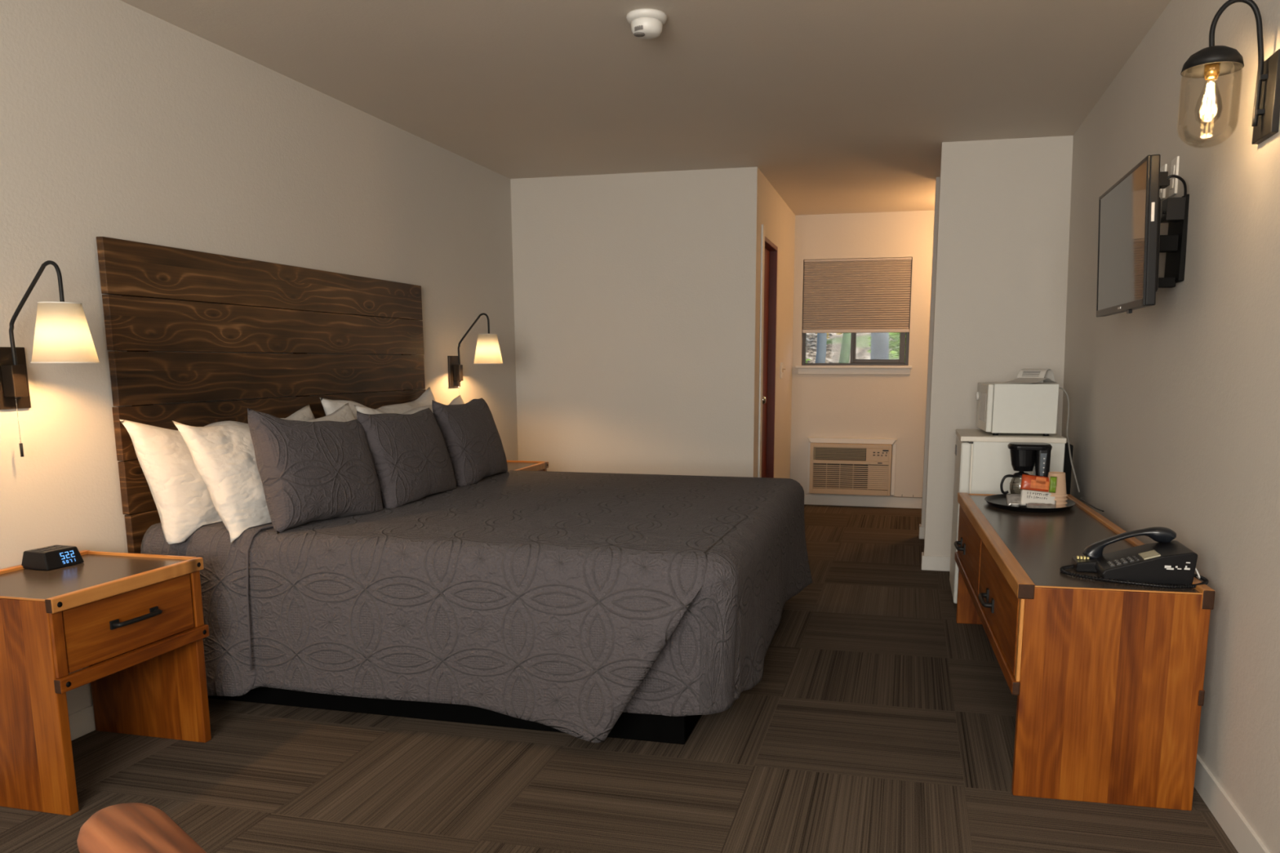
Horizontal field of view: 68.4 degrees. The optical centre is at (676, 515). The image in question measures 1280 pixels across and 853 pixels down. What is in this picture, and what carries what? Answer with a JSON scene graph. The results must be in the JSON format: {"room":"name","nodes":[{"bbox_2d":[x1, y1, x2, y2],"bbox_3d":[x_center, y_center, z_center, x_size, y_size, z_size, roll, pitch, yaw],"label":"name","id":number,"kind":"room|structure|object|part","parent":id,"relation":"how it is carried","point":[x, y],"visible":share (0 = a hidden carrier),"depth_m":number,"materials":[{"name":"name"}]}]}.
{"room":"hotel room","nodes":[
{"label":"hotel room","id":0,"kind":"room"},
{"bbox_2d":[0,0,518,715],"bbox_3d":[-2.003,-0.467,2.923,0.120,2.390,7.400,2,10,14],"label":"wall","id":1,"kind":"structure","parent":0,"point":[118,120],"depth_m":3.32,"materials":[{"name":"paint"}]},
{"bbox_2d":[0,260,100,457],"bbox_3d":[-1.829,-0.449,2.728,0.309,0.563,0.170,2,10,14],"label":"wall sconce","id":2,"kind":"object","parent":1,"relation":"attached to","point":[62,334],"visible":1,"depth_m":2.68,"materials":[{"name":"fabric"}]},
{"bbox_3d":[-1.974,-0.406,2.771,0.012,0.181,0.128,2,10,14],"label":"wall plate","id":3,"kind":"part","parent":2,"relation":"part of","materials":[{"name":"brown metal"}]},
{"bbox_3d":[-1.948,-0.281,2.781,0.002,0.140,0.002,2,10,14],"label":"pull chain","id":4,"kind":"part","parent":2,"relation":"part of","materials":[{"name":"silver metal"}]},
{"bbox_3d":[-1.847,-0.535,2.719,0.204,0.391,0.011,2,10,14],"label":"arm","id":5,"kind":"part","parent":2,"relation":"part of","materials":[{"name":"black metal"}]},
{"bbox_3d":[-1.762,-0.524,2.699,0.166,0.171,0.166,2,10,14],"label":"lamp shade","id":6,"kind":"part","parent":2,"relation":"part of","materials":[{"name":"white"}]},
{"bbox_2d":[68,705,95,741],"bbox_3d":[-1.950,0.681,3.046,0.012,0.085,7.300,2,10,14],"label":"baseboard","id":7,"kind":"structure","parent":1,"relation":"attached to","point":[82,722],"depth_m":3.07,"materials":[{"name":"paint"}]},
{"bbox_2d":[96,236,426,553],"bbox_3d":[-1.628,-0.436,4.137,0.039,1.278,2.074,2,10,14],"label":"headboard","id":8,"kind":"object","parent":1,"relation":"attached to","point":[135,324],"visible":0.66,"depth_m":3.65,"materials":[{"name":"brown wood"}]},
{"bbox_2d":[447,312,503,395],"bbox_3d":[-1.156,-0.887,5.450,0.309,0.563,0.170,2,10,14],"label":"wall sconce","id":9,"kind":"object","parent":1,"relation":"attached to","point":[487,348],"visible":0.88,"depth_m":5.39,"materials":[{"name":"fabric"}]},
{"bbox_3d":[-1.300,-0.843,5.493,0.012,0.181,0.128,2,10,14],"label":"wall plate","id":10,"kind":"part","parent":9,"relation":"part of","materials":[{"name":"brown metal"}]},
{"bbox_3d":[-1.173,-0.973,5.441,0.204,0.391,0.011,2,10,14],"label":"arm","id":11,"kind":"part","parent":9,"relation":"part of","materials":[{"name":"black metal"}]},
{"bbox_3d":[-1.088,-0.962,5.421,0.166,0.171,0.166,2,10,14],"label":"lamp shade","id":12,"kind":"part","parent":9,"relation":"part of","materials":[{"name":"white"}]},
{"bbox_2d":[0,504,1238,852],"bbox_3d":[-0.031,0.682,3.614,3.800,0.100,9.600,2,10,14],"label":"floor","id":13,"kind":"structure","parent":0,"point":[876,721],"depth_m":2.80,"materials":[{"name":"carpet"}]},
{"bbox_2d":[0,550,211,816],"bbox_3d":[-1.756,0.461,2.781,0.465,0.606,0.546,2,10,14],"label":"nightstand","id":14,"kind":"object","parent":13,"relation":"on","point":[136,620],"visible":1,"depth_m":2.63,"materials":[{"name":"brown wood"}]},
{"bbox_3d":[-1.835,0.505,2.545,0.426,0.594,0.030,2,10,14],"label":"panel","id":15,"kind":"part","parent":14,"relation":"part of","materials":[{"name":"brown wood"}]},
{"bbox_3d":[-1.970,0.178,2.789,0.024,0.051,0.536,2,10,14],"label":"rail","id":16,"kind":"part","parent":14,"relation":"part of","materials":[{"name":"brown wood"}]},
{"bbox_2d":[21,545,84,570],"bbox_3d":[-1.892,0.125,2.849,0.108,0.054,0.123,3,10,17],"label":"digital clock","id":17,"kind":"object","parent":14,"relation":"on","point":[54,557],"visible":1,"depth_m":2.81,"materials":[{"name":"black plastic"}]},
{"bbox_3d":[-1.557,0.192,2.688,0.022,0.039,0.546,2,10,14],"label":"rail","id":18,"kind":"part","parent":14,"relation":"part of","materials":[{"name":"brown wood"}]},
{"bbox_3d":[-1.735,0.293,2.750,0.356,0.172,0.456,2,10,14],"label":"drawer","id":19,"kind":"part","parent":14,"relation":"part of","materials":[{"name":"brown wood"}]},
{"bbox_3d":[-1.557,0.406,2.723,0.022,0.039,0.546,2,10,14],"label":"rail","id":20,"kind":"part","parent":14,"relation":"part of","materials":[{"name":"brown wood"}]},
{"bbox_3d":[-1.546,0.294,2.703,0.033,0.024,0.172,2,10,14],"label":"drawer pull","id":21,"kind":"part","parent":14,"relation":"part of","materials":[{"name":"black metal"}]},
{"bbox_3d":[-1.715,0.426,3.030,0.426,0.594,0.030,2,10,14],"label":"panel","id":22,"kind":"part","parent":14,"relation":"part of","materials":[{"name":"brown wood"}]},
{"bbox_2d":[76,803,206,852],"bbox_3d":[-0.683,0.747,0.884,0.608,0.658,0.610,8,12,41],"label":"wooden armchair","id":23,"kind":"object","parent":13,"relation":"on","point":[123,828],"visible":1,"depth_m":1.14,"materials":[{"name":"brown wood"}]},
{"bbox_2d":[208,686,701,744],"bbox_3d":[-0.624,0.259,3.989,2.020,0.612,1.950,2,10,14],"label":"bed","id":24,"kind":"object","parent":13,"relation":"on","point":[629,726],"visible":0.02,"depth_m":3.18,"materials":[{"name":"black fabric"}]},
{"bbox_2d":[140,470,812,742],"bbox_3d":[-0.601,0.203,3.958,2.160,0.586,2.148,2,10,14],"label":"bedspread","id":25,"kind":"object","parent":24,"relation":"on","point":[571,603],"visible":0.8,"depth_m":3.02,"materials":[{"name":"grey fabric"}]},
{"bbox_3d":[-1.417,0.177,4.131,0.425,0.579,2.023,2,10,12],"label":"head panel","id":26,"kind":"part","parent":25,"relation":"part of","materials":[{"name":"grey fabric"}]},
{"bbox_2d":[119,404,315,544],"bbox_3d":[-1.620,-0.192,3.578,0.239,0.415,1.020,2,10,14],"label":"bed pillow","id":27,"kind":"object","parent":25,"relation":"on","point":[184,503],"visible":0.25,"depth_m":3.16,"materials":[{"name":"white fabric"}]},
{"bbox_2d":[172,402,355,544],"bbox_3d":[-1.436,-0.196,3.578,0.251,0.421,1.024,2,10,14],"label":"bed pillow","id":28,"kind":"object","parent":25,"relation":"on","point":[224,456],"visible":0.3,"depth_m":3.17,"materials":[{"name":"white fabric"}]},
{"bbox_2d":[247,408,383,533],"bbox_3d":[-1.282,-0.191,3.388,0.211,0.414,0.602,3,10,19],"label":"cushion","id":29,"kind":"object","parent":25,"relation":"on","point":[308,472],"visible":1,"depth_m":3.25,"materials":[{"name":"fabric"}]},
{"bbox_2d":[319,397,369,419],"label":"bed pillow","id":30,"kind":"object","parent":25,"relation":"on","point":[330,406],"depth_m":4.17,"materials":[{"name":"white fabric"}]},
{"bbox_2d":[354,404,384,414],"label":"bed pillow","id":31,"kind":"object","parent":25,"relation":"on","point":[361,409],"depth_m":4.13,"materials":[{"name":"white fabric"}]},
{"bbox_2d":[375,386,435,413],"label":"bed pillow","id":32,"kind":"object","parent":25,"relation":"on","point":[426,397],"depth_m":4.72,"materials":[{"name":"white fabric"}]},
{"bbox_2d":[356,408,456,508],"bbox_3d":[-1.113,-0.266,3.941,0.214,0.378,0.641,2,10,14],"label":"cushion","id":33,"kind":"object","parent":25,"relation":"on","point":[410,455],"visible":0.94,"depth_m":3.78,"materials":[{"name":"fabric"}]},
{"bbox_2d":[401,404,433,414],"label":"bed pillow","id":34,"kind":"object","parent":25,"relation":"on","point":[415,410],"depth_m":4.52,"materials":[{"name":"white fabric"}]},
{"bbox_2d":[448,395,464,404],"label":"bed pillow","id":35,"kind":"object","parent":25,"relation":"on","point":[458,400],"depth_m":4.96,"materials":[{"name":"white fabric"}]},
{"bbox_2d":[431,398,507,486],"bbox_3d":[-0.994,-0.378,4.576,0.207,0.393,0.622,2,9,9],"label":"cushion","id":36,"kind":"object","parent":25,"relation":"on","point":[470,433],"visible":0.91,"depth_m":4.40,"materials":[{"name":"fabric"}]},
{"bbox_2d":[506,460,548,471],"bbox_3d":[-1.058,-0.002,5.600,0.465,0.606,0.546,2,10,14],"label":"nightstand","id":37,"kind":"object","parent":13,"relation":"on","point":[522,465],"visible":0.14,"depth_m":5.64,"materials":[{"name":"brown wood"}]},
{"bbox_2d":[949,429,1073,603],"bbox_3d":[1.666,0.012,4.747,0.510,0.855,0.513,2,10,14],"label":"mini fridge","id":38,"kind":"object","parent":13,"relation":"on","point":[982,458],"visible":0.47,"depth_m":4.50,"materials":[{"name":"white metal"}]},
{"bbox_3d":[1.446,0.003,4.802,0.048,0.795,0.508,2,10,14],"label":"door","id":39,"kind":"part","parent":38,"relation":"part of","materials":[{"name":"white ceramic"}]},
{"bbox_3d":[1.648,-0.399,4.684,0.473,0.024,0.513,2,10,14],"label":"panel","id":40,"kind":"part","parent":38,"relation":"part of","materials":[{"name":"plastic"}]},
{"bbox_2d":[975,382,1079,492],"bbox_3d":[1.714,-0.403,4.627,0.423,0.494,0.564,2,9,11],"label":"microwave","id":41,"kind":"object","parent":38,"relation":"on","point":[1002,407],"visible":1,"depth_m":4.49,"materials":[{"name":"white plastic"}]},
{"bbox_3d":[1.572,-0.574,4.866,0.027,0.230,0.098,2,9,11],"label":"control panel","id":42,"kind":"part","parent":41,"relation":"part of","materials":[{"name":"plastic"}]},
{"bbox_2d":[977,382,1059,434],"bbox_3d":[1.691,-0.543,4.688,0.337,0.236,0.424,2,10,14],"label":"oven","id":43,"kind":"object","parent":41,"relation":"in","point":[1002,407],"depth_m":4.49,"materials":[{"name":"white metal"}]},
{"bbox_2d":[1002,368,1057,383],"bbox_3d":[1.717,-0.679,4.566,0.219,0.066,0.170,-6,11,-34],"label":"leaflet","id":44,"kind":"object","parent":41,"relation":"on","point":[1024,375],"visible":1,"depth_m":4.57,"materials":[{"name":"white paper"}]},
{"bbox_3d":[1.847,-0.360,4.411,0.045,0.480,0.195,-2,9,-10],"label":"power cord","id":45,"kind":"part","parent":41,"relation":"part of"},
{"bbox_2d":[954,492,1215,810],"bbox_3d":[1.337,0.346,3.445,0.519,0.618,1.841,2,10,11],"label":"desk","id":46,"kind":"object","parent":13,"relation":"on","point":[1106,678],"visible":0.92,"depth_m":2.57,"materials":[{"name":"brown wood"}]},
{"bbox_3d":[1.226,0.131,4.081,0.037,0.044,0.168,2,10,11],"label":"drawer pull","id":47,"kind":"part","parent":46,"relation":"part of","materials":[{"name":"black metal"}]},
{"bbox_3d":[1.538,0.210,4.314,0.464,0.604,0.030,2,10,11],"label":"panel","id":48,"kind":"part","parent":46,"relation":"part of","materials":[{"name":"brown wood"}]},
{"bbox_3d":[1.391,0.130,3.871,0.368,0.227,0.849,2,10,11],"label":"drawer","id":49,"kind":"part","parent":46,"relation":"part of","materials":[{"name":"brown wood"}]},
{"bbox_3d":[1.034,0.283,3.153,0.037,0.044,0.168,2,10,11],"label":"drawer pull","id":50,"kind":"part","parent":46,"relation":"part of","materials":[{"name":"black metal"}]},
{"bbox_3d":[1.122,0.332,3.487,0.022,0.039,1.841,2,10,11],"label":"rail","id":51,"kind":"part","parent":46,"relation":"part of","materials":[{"name":"brown wood"}]},
{"bbox_3d":[1.133,0.060,3.440,0.044,0.043,1.841,2,10,11],"label":"rail","id":52,"kind":"part","parent":46,"relation":"part of","materials":[{"name":"brown wood"}]},
{"bbox_3d":[1.211,0.273,3.004,0.368,0.227,0.884,2,10,11],"label":"drawer","id":53,"kind":"part","parent":46,"relation":"part of","materials":[{"name":"brown wood"}]},
{"bbox_2d":[984,493,1075,512],"bbox_3d":[1.490,-0.053,3.978,0.362,0.021,0.427,2,10,14],"label":"tray","id":54,"kind":"object","parent":46,"relation":"on","point":[999,501],"visible":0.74,"depth_m":3.88,"materials":[{"name":"black plastic"}]},
{"bbox_2d":[1010,502,1020,506],"bbox_3d":[1.391,-0.040,3.863,0.038,0.023,0.038,2,10,14],"label":"cup","id":55,"kind":"object","parent":54,"relation":"on","point":[1014,504],"visible":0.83,"depth_m":3.85,"materials":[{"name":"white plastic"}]},
{"bbox_2d":[1005,493,1026,506],"bbox_3d":[1.424,-0.066,3.924,0.092,0.051,0.053,2,10,14],"label":"packet","id":56,"kind":"object","parent":54,"relation":"on","point":[1011,498],"visible":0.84,"depth_m":3.92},
{"bbox_2d":[1007,442,1052,476],"bbox_3d":[1.508,-0.184,4.035,0.176,0.252,0.122,2,10,14],"label":"coffee maker","id":57,"kind":"object","parent":54,"relation":"on","point":[1024,456],"visible":0.72,"depth_m":3.98,"materials":[{"name":"black plastic"}]},
{"bbox_2d":[1000,471,1029,494],"bbox_3d":[1.471,-0.142,4.056,0.121,0.106,0.094,7,11,36],"label":"carafe","id":58,"kind":"object","parent":57,"relation":"on","point":[1020,473],"visible":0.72,"depth_m":4.04,"materials":[{"name":"clear glass"}]},
{"bbox_3d":[1.424,-0.135,4.053,0.056,0.087,0.013,1,9,5],"label":"handle","id":59,"kind":"part","parent":58,"relation":"part of","materials":[{"name":"black plastic"}]},
{"bbox_3d":[1.482,-0.181,4.042,0.068,0.023,0.068,2,10,14],"label":"jug lid","id":60,"kind":"part","parent":58,"relation":"part of","materials":[{"name":"black plastic"}]},
{"bbox_2d":[1009,448,1035,471],"bbox_3d":[1.481,-0.240,4.032,0.104,0.094,0.108,2,10,14],"label":"basket","id":61,"kind":"object","parent":57,"relation":"on","point":[1021,460],"depth_m":3.99,"materials":[{"name":"black plastic"}]},
{"bbox_3d":[1.508,-0.297,4.016,0.176,0.023,0.122,2,10,14],"label":"lid","id":62,"kind":"part","parent":57,"relation":"part of","materials":[{"name":"black plastic"}]},
{"bbox_3d":[1.558,-0.189,4.021,0.060,0.215,0.108,2,10,14],"label":"water tank","id":63,"kind":"part","parent":57,"relation":"part of","materials":[{"name":"black plastic"}]},
{"bbox_2d":[1020,474,1049,491],"bbox_3d":[1.500,-0.133,3.908,0.135,0.077,0.031,2,10,14],"label":"snack packet","id":64,"kind":"object","parent":54,"relation":"on","point":[1033,482],"visible":0.81,"depth_m":3.90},
{"bbox_2d":[1019,488,1056,505],"bbox_3d":[1.497,-0.070,3.893,0.145,0.074,0.033,2,10,14],"label":"packet","id":65,"kind":"object","parent":54,"relation":"on","point":[1027,496],"visible":0.89,"depth_m":3.89,"materials":[{"name":"white paper"}]},
{"bbox_2d":[1026,502,1056,508],"bbox_3d":[1.487,-0.036,3.835,0.115,0.026,0.047,2,10,11],"label":"packet","id":66,"kind":"object","parent":54,"relation":"on","point":[1037,505],"visible":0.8,"depth_m":3.83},
{"bbox_2d":[1048,476,1057,493],"bbox_3d":[1.540,-0.128,3.849,0.029,0.067,0.021,2,10,14],"label":"snack packet","id":67,"kind":"object","parent":54,"relation":"on","point":[1052,487],"visible":1,"depth_m":3.84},
{"bbox_2d":[1055,504,1066,507],"bbox_3d":[1.577,-0.085,3.914,0.096,0.095,0.096,2,10,14],"label":"paper cup","id":68,"kind":"object","parent":54,"relation":"on","point":[1056,505],"visible":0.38,"depth_m":3.88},
{"bbox_2d":[1055,500,1067,504],"bbox_3d":[1.577,-0.101,3.912,0.096,0.095,0.096,2,10,14],"label":"paper cup","id":69,"kind":"object","parent":68,"relation":"on","point":[1058,502],"visible":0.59,"depth_m":3.88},
{"bbox_2d":[1053,496,1067,500],"bbox_3d":[1.577,-0.117,3.909,0.096,0.095,0.096,2,10,14],"label":"paper cup","id":70,"kind":"object","parent":69,"relation":"on","point":[1064,498],"visible":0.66,"depth_m":3.88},
{"bbox_2d":[1048,471,1067,497],"bbox_3d":[1.577,-0.132,3.907,0.096,0.095,0.096,2,10,14],"label":"paper cup","id":71,"kind":"object","parent":70,"relation":"on","point":[1060,490],"visible":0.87,"depth_m":3.87,"materials":[{"name":"paper"}]},
{"bbox_2d":[1080,497,1103,511],"bbox_3d":[1.723,-0.049,3.915,0.022,0.008,0.382,2,10,11],"label":"cord","id":72,"kind":"object","parent":46,"relation":"attached to","point":[1090,504],"visible":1,"depth_m":3.87,"materials":[{"name":"plastic"}]},
{"bbox_3d":[1.177,0.496,2.569,0.464,0.604,0.030,2,10,11],"label":"panel","id":73,"kind":"part","parent":46,"relation":"part of","materials":[{"name":"brown wood"}]},
{"bbox_2d":[1059,526,1208,588],"bbox_3d":[1.281,0.110,2.646,0.365,0.130,0.259,2,10,14],"label":"telephone","id":74,"kind":"object","parent":46,"relation":"on","point":[1167,563],"visible":0.99,"depth_m":2.59,"materials":[{"name":"black plastic"}]},
{"bbox_3d":[1.277,0.164,2.639,0.365,0.025,0.226,2,10,14],"label":"coiled cord","id":75,"kind":"part","parent":74,"relation":"part of","materials":[{"name":"black plastic"}]},
{"bbox_3d":[1.430,0.149,2.599,0.031,0.046,0.065,2,10,14],"label":"line cord","id":76,"kind":"part","parent":74,"relation":"part of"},
{"bbox_3d":[1.576,0.075,3.351,0.030,0.053,1.841,2,10,11],"label":"rail","id":77,"kind":"part","parent":46,"relation":"part of","materials":[{"name":"brown wood"}]},
{"bbox_3d":[1.581,0.340,3.393,0.016,0.045,1.841,2,10,11],"label":"rail","id":78,"kind":"part","parent":46,"relation":"part of","materials":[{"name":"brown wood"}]},
{"bbox_2d":[120,0,1171,215],"bbox_3d":[-0.066,-1.762,3.066,3.800,0.120,11.400,2,10,14],"label":"ceiling","id":79,"kind":"structure","parent":0,"point":[842,106],"depth_m":3.89,"materials":[{"name":"paint"}]},
{"bbox_2d":[626,8,666,39],"bbox_3d":[-0.104,-1.698,3.263,0.142,0.069,0.142,2,10,14],"label":"smoke detector","id":80,"kind":"object","parent":79,"relation":"attached to","point":[646,23],"visible":1,"depth_m":3.22,"materials":[{"name":"white plastic"}]},
{"bbox_2d":[633,25,644,36],"bbox_3d":[-0.130,-1.673,3.243,0.040,0.025,0.048,2,10,14],"label":"grille","id":81,"kind":"object","parent":80,"relation":"attached to","point":[638,30],"depth_m":3.23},
{"bbox_3d":[-0.104,-1.722,3.259,0.142,0.022,0.142,2,10,14],"label":"plate","id":82,"kind":"part","parent":80,"relation":"part of","materials":[{"name":"white plastic"}]},
{"bbox_2d":[510,166,795,478],"bbox_3d":[-0.059,-1.157,7.127,1.633,2.390,2.000,2,10,14],"label":"wall","id":83,"kind":"structure","parent":0,"point":[637,296],"depth_m":6.13,"materials":[{"name":"paint"}]},
{"bbox_2d":[757,224,764,477],"bbox_3d":[0.558,-0.849,6.227,0.012,2.075,0.080,2,10,14],"label":"trim","id":84,"kind":"structure","parent":83,"relation":"attached to","point":[762,241],"depth_m":6.17,"materials":[{"name":"paint"}]},
{"bbox_2d":[761,236,777,477],"bbox_3d":[0.604,-0.884,6.609,0.120,2.020,0.665,2,10,14],"label":"door","id":85,"kind":"structure","parent":83,"relation":"in","point":[771,249],"depth_m":6.82,"materials":[{"name":"red wood"}]},
{"bbox_3d":[0.572,-0.786,6.385,0.070,0.056,0.056,2,10,14],"label":"knob","id":86,"kind":"part","parent":85,"relation":"part of","materials":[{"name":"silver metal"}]},
{"bbox_2d":[780,362,785,378],"bbox_3d":[0.820,-1.117,7.229,0.030,0.120,0.120,2,10,14],"label":"light switch","id":87,"kind":"object","parent":83,"relation":"attached to","point":[782,369],"visible":1,"depth_m":7.21,"materials":[{"name":"white plastic"}]},
{"bbox_2d":[780,362,783,378],"bbox_3d":[0.808,-1.118,7.232,0.007,0.120,0.120,2,10,14],"label":"switch plate","id":88,"kind":"object","parent":87,"relation":"attached to","point":[781,363],"depth_m":7.21,"materials":[{"name":"white plastic"}]},
{"bbox_2d":[790,209,934,497],"bbox_3d":[1.877,-1.257,7.737,2.035,2.390,0.120,2,10,14],"label":"wall","id":89,"kind":"structure","parent":0,"point":[824,405],"depth_m":7.75,"materials":[{"name":"paint"}]},
{"bbox_2d":[795,257,912,374],"bbox_3d":[1.468,-1.636,7.737,0.946,0.933,0.125,2,10,14],"label":"window","id":90,"kind":"structure","parent":89,"relation":"in","point":[856,366],"depth_m":7.76,"materials":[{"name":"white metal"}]},
{"bbox_3d":[1.461,-1.206,7.779,0.946,0.071,0.068,2,10,14],"label":"sill","id":91,"kind":"part","parent":90,"relation":"part of","materials":[{"name":"paint"}]},
{"bbox_2d":[802,257,911,333],"bbox_3d":[1.470,-1.800,7.699,0.864,0.591,0.033,2,10,14],"label":"window shade","id":92,"kind":"object","parent":90,"relation":"attached to","point":[869,295],"visible":1,"depth_m":7.69,"materials":[{"name":"beige fabric"}]},
{"bbox_3d":[1.470,-1.522,7.743,0.864,0.028,0.030,2,10,14],"label":"rail","id":93,"kind":"part","parent":92,"relation":"part of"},
{"bbox_3d":[1.471,-2.084,7.654,0.860,0.017,0.028,2,10,14],"label":"head rail","id":94,"kind":"part","parent":92,"relation":"part of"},
{"bbox_3d":[1.668,-1.661,7.691,0.414,0.813,0.040,2,10,14],"label":"sash frame","id":95,"kind":"part","parent":90,"relation":"part of","materials":[{"name":"brown metal"}]},
{"bbox_2d":[804,493,922,508],"bbox_3d":[1.849,-0.111,7.862,1.812,0.088,0.014,2,10,14],"label":"baseboard","id":96,"kind":"structure","parent":89,"relation":"attached to","point":[817,500],"depth_m":7.92,"materials":[{"name":"paint"}]},
{"bbox_2d":[807,436,922,497],"bbox_3d":[1.570,-0.398,7.829,0.967,0.489,0.120,2,10,14],"label":"air conditioner","id":97,"kind":"object","parent":89,"relation":"attached to","point":[836,465],"visible":0.99,"depth_m":7.81,"materials":[{"name":"beige plastic"}]},
{"bbox_2d":[813,448,887,490],"bbox_3d":[1.446,-0.393,7.819,0.616,0.345,0.004,2,10,14],"label":"vent","id":98,"kind":"object","parent":97,"relation":"attached to","point":[833,468],"depth_m":7.81,"materials":[{"name":"plastic"}]},
{"bbox_2d":[812,463,888,489],"bbox_3d":[1.444,-0.325,7.822,0.616,0.210,0.014,2,10,14],"label":"grille","id":99,"kind":"object","parent":97,"relation":"attached to","point":[824,476],"depth_m":7.82,"materials":[{"name":"beige plastic"}]},
{"bbox_3d":[1.912,-0.166,7.831,0.286,0.030,0.029,2,10,11],"label":"power cord","id":100,"kind":"part","parent":97,"relation":"part of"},
{"bbox_2d":[920,177,940,526],"bbox_3d":[2.060,-1.015,6.266,0.744,2.390,0.110,2,10,14],"label":"wall","id":101,"kind":"structure","parent":0,"point":[937,180],"depth_m":6.29,"materials":[{"name":"paint"}]},
{"bbox_2d":[919,524,924,538],"bbox_3d":[2.040,0.122,6.451,0.729,0.085,0.122,2,10,14],"label":"baseboard","id":102,"kind":"structure","parent":101,"relation":"attached to","point":[922,529],"depth_m":6.47,"materials":[{"name":"paint"}]},
{"bbox_2d":[924,135,1073,556],"bbox_3d":[1.823,-0.856,5.297,0.740,2.390,0.110,2,10,14],"label":"wall partition","id":103,"kind":"structure","parent":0,"point":[1004,216],"depth_m":5.18,"materials":[{"name":"paint"}]},
{"bbox_2d":[920,551,950,571],"bbox_3d":[1.812,0.282,5.480,0.745,0.085,0.122,2,10,14],"label":"baseboard","id":104,"kind":"structure","parent":103,"relation":"attached to","point":[928,562],"depth_m":5.49,"materials":[{"name":"paint"}]},
{"bbox_2d":[1061,0,1279,852],"bbox_3d":[1.673,-0.489,3.063,0.183,2.390,9.420,2,10,14],"label":"wall","id":105,"kind":"structure","parent":0,"point":[1174,420],"depth_m":2.67,"materials":[{"name":"paint"}]},
{"bbox_2d":[1096,154,1189,316],"bbox_3d":[1.502,-0.857,2.997,0.191,0.429,0.711,2,10,14],"label":"television","id":106,"kind":"object","parent":105,"relation":"attached to","point":[1131,242],"visible":1,"depth_m":2.89,"materials":[{"name":"black plastic"}]},
{"bbox_3d":[1.438,-0.866,3.012,0.045,0.416,0.710,2,10,14],"label":"casing","id":107,"kind":"part","parent":106,"relation":"part of","materials":[{"name":"black plastic"}]},
{"bbox_2d":[1159,164,1167,199],"bbox_3d":[1.644,-1.128,3.184,0.012,0.110,0.072,2,10,14],"label":"wall outlet","id":108,"kind":"object","parent":105,"relation":"attached to","point":[1162,191],"visible":0.39,"depth_m":3.16,"materials":[{"name":"white plastic"}]},
{"bbox_2d":[1168,155,1179,196],"bbox_3d":[1.608,-1.097,3.042,0.012,0.115,0.072,2,10,14],"label":"wall outlet","id":109,"kind":"object","parent":105,"relation":"attached to","point":[1175,162],"visible":0.9,"depth_m":3.02,"materials":[{"name":"white plastic"}]},
{"bbox_2d":[1169,178,1173,189],"bbox_3d":[1.604,-1.075,3.046,0.004,0.030,0.034,2,10,14],"label":"socket","id":110,"kind":"object","parent":109,"relation":"attached to","point":[1171,182],"depth_m":3.04,"materials":[{"name":"white plastic"}]},
{"bbox_2d":[1170,164,1174,174],"bbox_3d":[1.604,-1.116,3.039,0.004,0.030,0.034,2,10,14],"label":"socket","id":111,"kind":"object","parent":109,"relation":"attached to","point":[1172,168],"depth_m":3.04,"materials":[{"name":"white plastic"}]},
{"bbox_2d":[1180,0,1279,144],"bbox_3d":[1.318,-1.059,2.248,0.204,0.337,0.133,2,10,14],"label":"sconce","id":112,"kind":"object","parent":105,"relation":"attached to","point":[1209,63],"visible":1,"depth_m":2.23,"materials":[{"name":"black metal"}]},
{"bbox_2d":[1203,62,1220,80],"bbox_3d":[1.284,-1.066,2.256,0.034,0.034,0.034,2,10,14],"label":"socket","id":113,"kind":"object","parent":112,"relation":"attached to","point":[1211,70],"depth_m":2.24,"materials":[{"name":"gold metal"}]},
{"bbox_3d":[1.332,-1.081,2.242,0.123,0.293,0.012,2,10,14],"label":"arm","id":114,"kind":"part","parent":112,"relation":"part of","materials":[{"name":"black metal"}]},
{"bbox_3d":[1.408,-0.994,2.236,0.018,0.183,0.130,2,10,14],"label":"wall plate","id":115,"kind":"part","parent":112,"relation":"part of","materials":[{"name":"black metal"}]},
{"bbox_2d":[1194,753,1270,852],"bbox_3d":[1.335,0.845,2.046,0.014,0.085,6.890,2,10,14],"label":"baseboard","id":116,"kind":"structure","parent":105,"relation":"attached to","point":[1237,828],"depth_m":2.44,"materials":[{"name":"paint"}]},
{"label":"outside","id":117,"kind":"structure","parent":0,"visible":0},
{"bbox_2d":[805,332,905,363],"bbox_3d":[3.491,-4.852,17.951,20.000,5.637,21.000,2,10,14],"label":"ground","id":118,"kind":"structure","parent":117,"point":[833,344],"depth_m":14.71,"materials":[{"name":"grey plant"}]},
{"bbox_2d":[814,333,826,363],"bbox_3d":[1.625,-4.730,10.310,1.402,7.424,1.445,2,10,14],"label":"tree","id":119,"kind":"object","parent":118,"relation":"on","point":[821,337],"visible":0.04,"depth_m":10.71,"materials":[{"name":"grey plant"}]},
{"bbox_2d":[839,333,851,363],"bbox_3d":[2.279,-5.243,12.145,1.515,7.244,1.606,2,10,14],"label":"tree","id":120,"kind":"object","parent":118,"relation":"on","point":[844,357],"visible":0.06,"depth_m":12.58,"materials":[{"name":"green plant"}]},
{"bbox_2d":[870,332,888,359],"bbox_3d":[2.237,-4.527,9.007,1.394,7.788,1.468,2,10,14],"label":"tree","id":121,"kind":"object","parent":118,"relation":"on","point":[879,340],"visible":0.02,"depth_m":9.46,"materials":[{"name":"grey plant"}]},
{"bbox_2d":[866,332,906,360],"bbox_3d":[2.914,-2.109,11.457,1.160,0.885,1.074,2,10,14],"label":"shrub","id":122,"kind":"object","parent":118,"relation":"on","point":[895,345],"visible":0.09,"depth_m":11.43,"materials":[{"name":"green plant"}]}
]}

